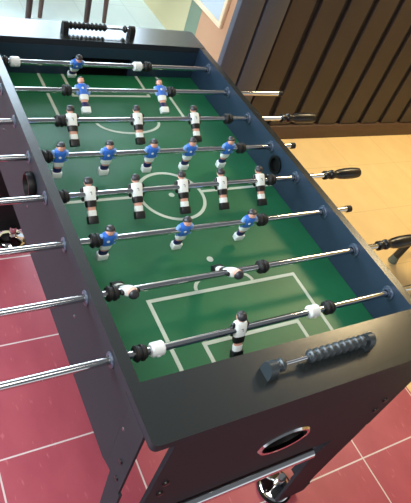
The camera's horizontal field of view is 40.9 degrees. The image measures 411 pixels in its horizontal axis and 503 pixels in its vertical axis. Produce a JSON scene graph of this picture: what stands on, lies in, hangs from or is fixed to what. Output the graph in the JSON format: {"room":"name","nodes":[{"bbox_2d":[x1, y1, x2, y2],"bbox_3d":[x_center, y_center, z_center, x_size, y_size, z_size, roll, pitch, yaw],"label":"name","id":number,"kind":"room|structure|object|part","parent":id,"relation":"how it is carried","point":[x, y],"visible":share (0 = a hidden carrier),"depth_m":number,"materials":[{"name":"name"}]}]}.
{"room":"game room","nodes":[
{"label":"game room","id":0,"kind":"room"},
{"bbox_2d":[143,0,236,61],"bbox_3d":[-0.012,-3.372,3.302,0.120,3.600,3.749,-9,51,-30],"label":"wall","id":1,"kind":"structure","parent":0,"point":[209,35],"depth_m":3.76,"materials":[{"name":"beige paint"}]},
{"bbox_2d":[184,0,201,34],"bbox_3d":[0.281,-2.358,3.062,0.120,2.700,0.158,-9,51,-30],"label":"trim","id":2,"kind":"structure","parent":1,"relation":"attached to","point":[194,14],"depth_m":3.77,"materials":[{"name":"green paint"}]},
{"bbox_2d":[194,0,230,28],"bbox_3d":[-0.072,-2.324,3.530,0.028,1.095,1.510,-9,51,-30],"label":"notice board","id":3,"kind":"object","parent":1,"relation":"attached to","point":[216,10],"visible":1,"depth_m":3.49,"materials":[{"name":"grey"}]},
{"bbox_3d":[-0.067,-2.325,3.533,0.016,1.035,1.450,-9,51,-30],"label":"board panel","id":4,"kind":"part","parent":3,"relation":"part of","materials":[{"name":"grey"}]},
{"bbox_2d":[0,0,410,502],"bbox_3d":[-0.789,-0.421,2.680,7.200,0.050,8.200,-9,51,-30],"label":"floor","id":5,"kind":"structure","parent":0,"point":[50,452],"depth_m":1.98,"materials":[{"name":"red tile"}]},
{"bbox_2d":[25,0,108,23],"bbox_3d":[-0.798,-1.776,3.315,0.730,0.951,0.410,-9,51,-30],"label":"wooden chair","id":6,"kind":"object","parent":5,"relation":"on","point":[29,3],"visible":0.66,"depth_m":3.43,"materials":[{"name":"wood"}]},
{"bbox_3d":[-1.040,-1.448,3.256,0.055,0.442,0.047,-9,51,-30],"label":"leg","id":7,"kind":"part","parent":6,"relation":"part of","materials":[{"name":"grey wood"}]},
{"bbox_3d":[-1.033,-1.707,3.524,0.043,0.441,0.047,-9,51,-30],"label":"leg","id":8,"kind":"part","parent":6,"relation":"part of","materials":[{"name":"brown wood"}]},
{"bbox_3d":[-0.740,-1.493,3.430,0.042,0.441,0.047,-9,51,-30],"label":"leg","id":9,"kind":"part","parent":6,"relation":"part of","materials":[{"name":"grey wood"}]},
{"bbox_3d":[-0.667,-1.762,3.736,0.058,0.442,0.047,-9,51,-30],"label":"leg","id":10,"kind":"part","parent":6,"relation":"part of","materials":[{"name":"brown wood"}]},
{"bbox_2d":[0,17,410,502],"bbox_3d":[-0.192,0.032,1.757,0.790,0.907,1.492,-9,51,-30],"label":"foosball table","id":11,"kind":"object","parent":5,"relation":"on","point":[300,390],"visible":0.95,"depth_m":1.36,"materials":[{"name":"grey laminate"}]},
{"bbox_3d":[-0.731,-0.261,2.027,0.170,0.580,0.079,-9,51,-30],"label":"leg","id":12,"kind":"part","parent":11,"relation":"part of","materials":[{"name":"grey laminate"}]},
{"bbox_2d":[22,171,35,195],"bbox_3d":[-0.416,-0.163,1.348,0.048,0.068,0.068,-9,51,-30],"label":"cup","id":13,"kind":"object","parent":11,"relation":"on","point":[28,177],"depth_m":1.32,"materials":[{"name":"black plastic"}]},
{"bbox_2d":[61,20,68,33],"bbox_3d":[-0.452,-0.724,1.770,0.017,0.034,0.032,-9,51,-30],"label":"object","id":14,"kind":"structure","parent":11,"relation":"on","point":[64,24],"depth_m":1.76,"materials":[{"name":"black plastic"}]},
{"bbox_3d":[-0.440,-0.126,1.411,0.023,0.296,1.320,-9,51,-30],"label":"panel","id":15,"kind":"part","parent":11,"relation":"part of","materials":[{"name":"grey laminate"}]},
{"bbox_2d":[0,54,206,77],"bbox_3d":[-0.494,-0.570,1.685,1.252,0.104,0.069,-9,51,-30],"label":"rod","id":16,"kind":"object","parent":11,"relation":"attached to","point":[75,64],"visible":0.9,"depth_m":1.75,"materials":[{"name":"silver metal"}]},
{"bbox_3d":[-0.429,-0.582,1.706,1.092,0.016,0.016,-9,51,-30],"label":"rod","id":17,"kind":"part","parent":16,"relation":"part of","materials":[{"name":"silver metal"}]},
{"bbox_3d":[-0.185,0.656,1.327,0.170,0.573,0.079,-9,51,-30],"label":"leg","id":18,"kind":"part","parent":11,"relation":"part of","materials":[{"name":"grey laminate"}]},
{"bbox_3d":[-0.351,-0.743,1.825,0.227,0.008,0.008,-9,51,-30],"label":"counter rod","id":19,"kind":"part","parent":11,"relation":"part of","materials":[{"name":"silver metal"}]},
{"bbox_3d":[-0.150,0.371,1.024,0.006,0.250,0.066,-9,51,-30],"label":"corner panel","id":20,"kind":"part","parent":11,"relation":"part of","materials":[{"name":"grey laminate"}]},
{"bbox_2d":[0,76,282,113],"bbox_3d":[-0.278,-0.472,1.671,1.303,0.074,0.101,-9,51,-30],"label":"rod","id":21,"kind":"object","parent":11,"relation":"attached to","point":[82,90],"visible":1,"depth_m":1.69,"materials":[{"name":"silver metal"}]},
{"bbox_3d":[-0.223,-0.496,1.706,1.143,0.016,0.016,-9,51,-30],"label":"rod","id":22,"kind":"part","parent":21,"relation":"part of","materials":[{"name":"silver metal"}]},
{"bbox_2d":[0,136,295,178],"bbox_3d":[-0.260,-0.247,1.457,1.262,0.114,0.035,-9,51,-30],"label":"rod","id":23,"kind":"object","parent":11,"relation":"on","point":[106,154],"visible":0.97,"depth_m":1.49,"materials":[{"name":"silver metal"}]},
{"bbox_3d":[-0.198,-0.266,1.481,1.102,0.016,0.016,-9,51,-30],"label":"rod","id":24,"kind":"part","parent":23,"relation":"part of","materials":[{"name":"silver metal"}]},
{"bbox_2d":[0,105,315,146],"bbox_3d":[-0.136,-0.377,1.635,1.215,0.087,0.092,-9,51,-30],"label":"rod","id":25,"kind":"object","parent":11,"relation":"attached to","point":[71,120],"visible":0.99,"depth_m":1.59,"materials":[{"name":"silver metal"}]},
{"bbox_3d":[-0.196,-0.383,1.601,1.055,0.016,0.016,-9,51,-30],"label":"rod","id":26,"kind":"part","parent":25,"relation":"part of","materials":[{"name":"silver metal"}]},
{"bbox_3d":[0.319,-0.461,1.900,0.150,0.035,0.035,-9,51,-30],"label":"handle","id":27,"kind":"part","parent":25,"relation":"part of","materials":[{"name":"black"}]},
{"bbox_2d":[0,205,352,260],"bbox_3d":[-0.128,-0.032,1.294,1.272,0.114,0.035,-9,51,-30],"label":"rod","id":28,"kind":"object","parent":11,"relation":"on","point":[104,241],"visible":1,"depth_m":1.30,"materials":[{"name":"silver metal"}]},
{"bbox_3d":[-0.067,-0.051,1.315,0.010,0.033,0.012,-9,58,-30],"label":"arm","id":29,"kind":"part","parent":28,"relation":"part of","materials":[{"name":"blue plastic"}]},
{"bbox_2d":[0,166,360,224],"bbox_3d":[-0.036,-0.157,1.454,1.230,0.089,0.090,-9,51,-30],"label":"rod","id":30,"kind":"object","parent":11,"relation":"attached to","point":[88,194],"visible":0.98,"depth_m":1.43,"materials":[{"name":"silver metal"}]},
{"bbox_3d":[-0.096,-0.164,1.420,1.070,0.016,0.016,-9,51,-30],"label":"rod","id":31,"kind":"part","parent":30,"relation":"part of","materials":[{"name":"silver metal"}]},
{"bbox_3d":[0.426,-0.243,1.722,0.150,0.035,0.035,-9,51,-30],"label":"handle","id":32,"kind":"part","parent":30,"relation":"part of","materials":[{"name":"black plastic"}]},
{"bbox_2d":[0,284,410,391],"bbox_3d":[0.128,0.168,1.197,1.290,0.108,0.059,-9,51,-30],"label":"rod","id":33,"kind":"object","parent":11,"relation":"attached to","point":[239,327],"visible":1,"depth_m":1.12,"materials":[{"name":"silver metal"}]},
{"bbox_2d":[0,234,410,316],"bbox_3d":[0.056,0.045,1.286,1.248,0.082,0.096,-9,51,-30],"label":"rod","id":34,"kind":"object","parent":11,"relation":"attached to","point":[116,289],"visible":1,"depth_m":1.22,"materials":[{"name":"silver metal"}]},
{"bbox_3d":[0.535,-0.025,1.546,0.150,0.035,0.035,-9,51,-30],"label":"handle","id":35,"kind":"part","parent":34,"relation":"part of","materials":[{"name":"black plastic"}]},
{"bbox_2d":[268,155,280,173],"bbox_3d":[0.228,-0.270,1.710,0.038,0.068,0.068,-9,51,-30],"label":"ball hole","id":36,"kind":"object","parent":11,"relation":"on","point":[274,161],"depth_m":1.71,"materials":[{"name":"black plastic"}]},
{"bbox_3d":[0.192,0.397,1.218,0.686,0.352,0.010,-9,51,-30],"label":"panel","id":37,"kind":"part","parent":11,"relation":"part of","materials":[{"name":"grey laminate"}]},
{"bbox_3d":[0.194,-0.222,1.778,0.023,0.296,1.320,-9,51,-30],"label":"panel","id":38,"kind":"part","parent":11,"relation":"part of","materials":[{"name":"grey laminate"}]},
{"bbox_3d":[0.321,0.580,1.620,0.170,0.573,0.079,-9,51,-30],"label":"leg","id":39,"kind":"part","parent":11,"relation":"part of","materials":[{"name":"grey laminate"}]},
{"bbox_3d":[0.237,0.203,1.108,0.256,0.008,0.008,-9,51,-30],"label":"counter rod","id":40,"kind":"part","parent":11,"relation":"part of","materials":[{"name":"silver metal"}]},
{"bbox_2d":[388,246,410,263],"bbox_3d":[1.302,-0.125,2.729,0.390,0.670,0.372,-24,59,-39],"label":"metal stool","id":41,"kind":"object","parent":5,"relation":"on","point":[393,259],"visible":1,"depth_m":2.87,"materials":[{"name":"grey metal"}]},
{"bbox_3d":[1.111,-0.164,2.702,0.102,0.594,0.039,14,43,-10],"label":"leg","id":42,"kind":"part","parent":41,"relation":"part of","materials":[{"name":"grey metal"}]},
{"bbox_2d":[260,360,279,381],"bbox_3d":[0.124,0.223,1.047,0.019,0.034,0.032,-9,51,-30],"label":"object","id":43,"kind":"structure","parent":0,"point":[270,369],"depth_m":1.04,"materials":[{"name":"black plastic"}]},
{"bbox_2d":[250,0,410,124],"bbox_3d":[1.573,-1.800,3.040,2.430,2.700,0.130,-9,51,-30],"label":"wall","id":44,"kind":"structure","parent":0,"point":[337,61],"depth_m":3.21,"materials":[{"name":"brown paint"}]},
{"bbox_2d":[217,0,289,101],"bbox_3d":[0.434,-1.576,2.328,0.280,2.700,0.040,-9,51,-30],"label":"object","id":45,"kind":"structure","parent":44,"relation":"attached to","point":[254,26],"depth_m":2.79,"materials":[{"name":"grey paint"}]},
{"bbox_2d":[268,121,410,138],"bbox_3d":[1.227,-0.868,3.882,2.430,0.098,0.042,-9,51,-30],"label":"baseboard","id":46,"kind":"structure","parent":44,"relation":"attached to","point":[291,131],"depth_m":3.67,"materials":[{"name":"brown wood"}]}
]}

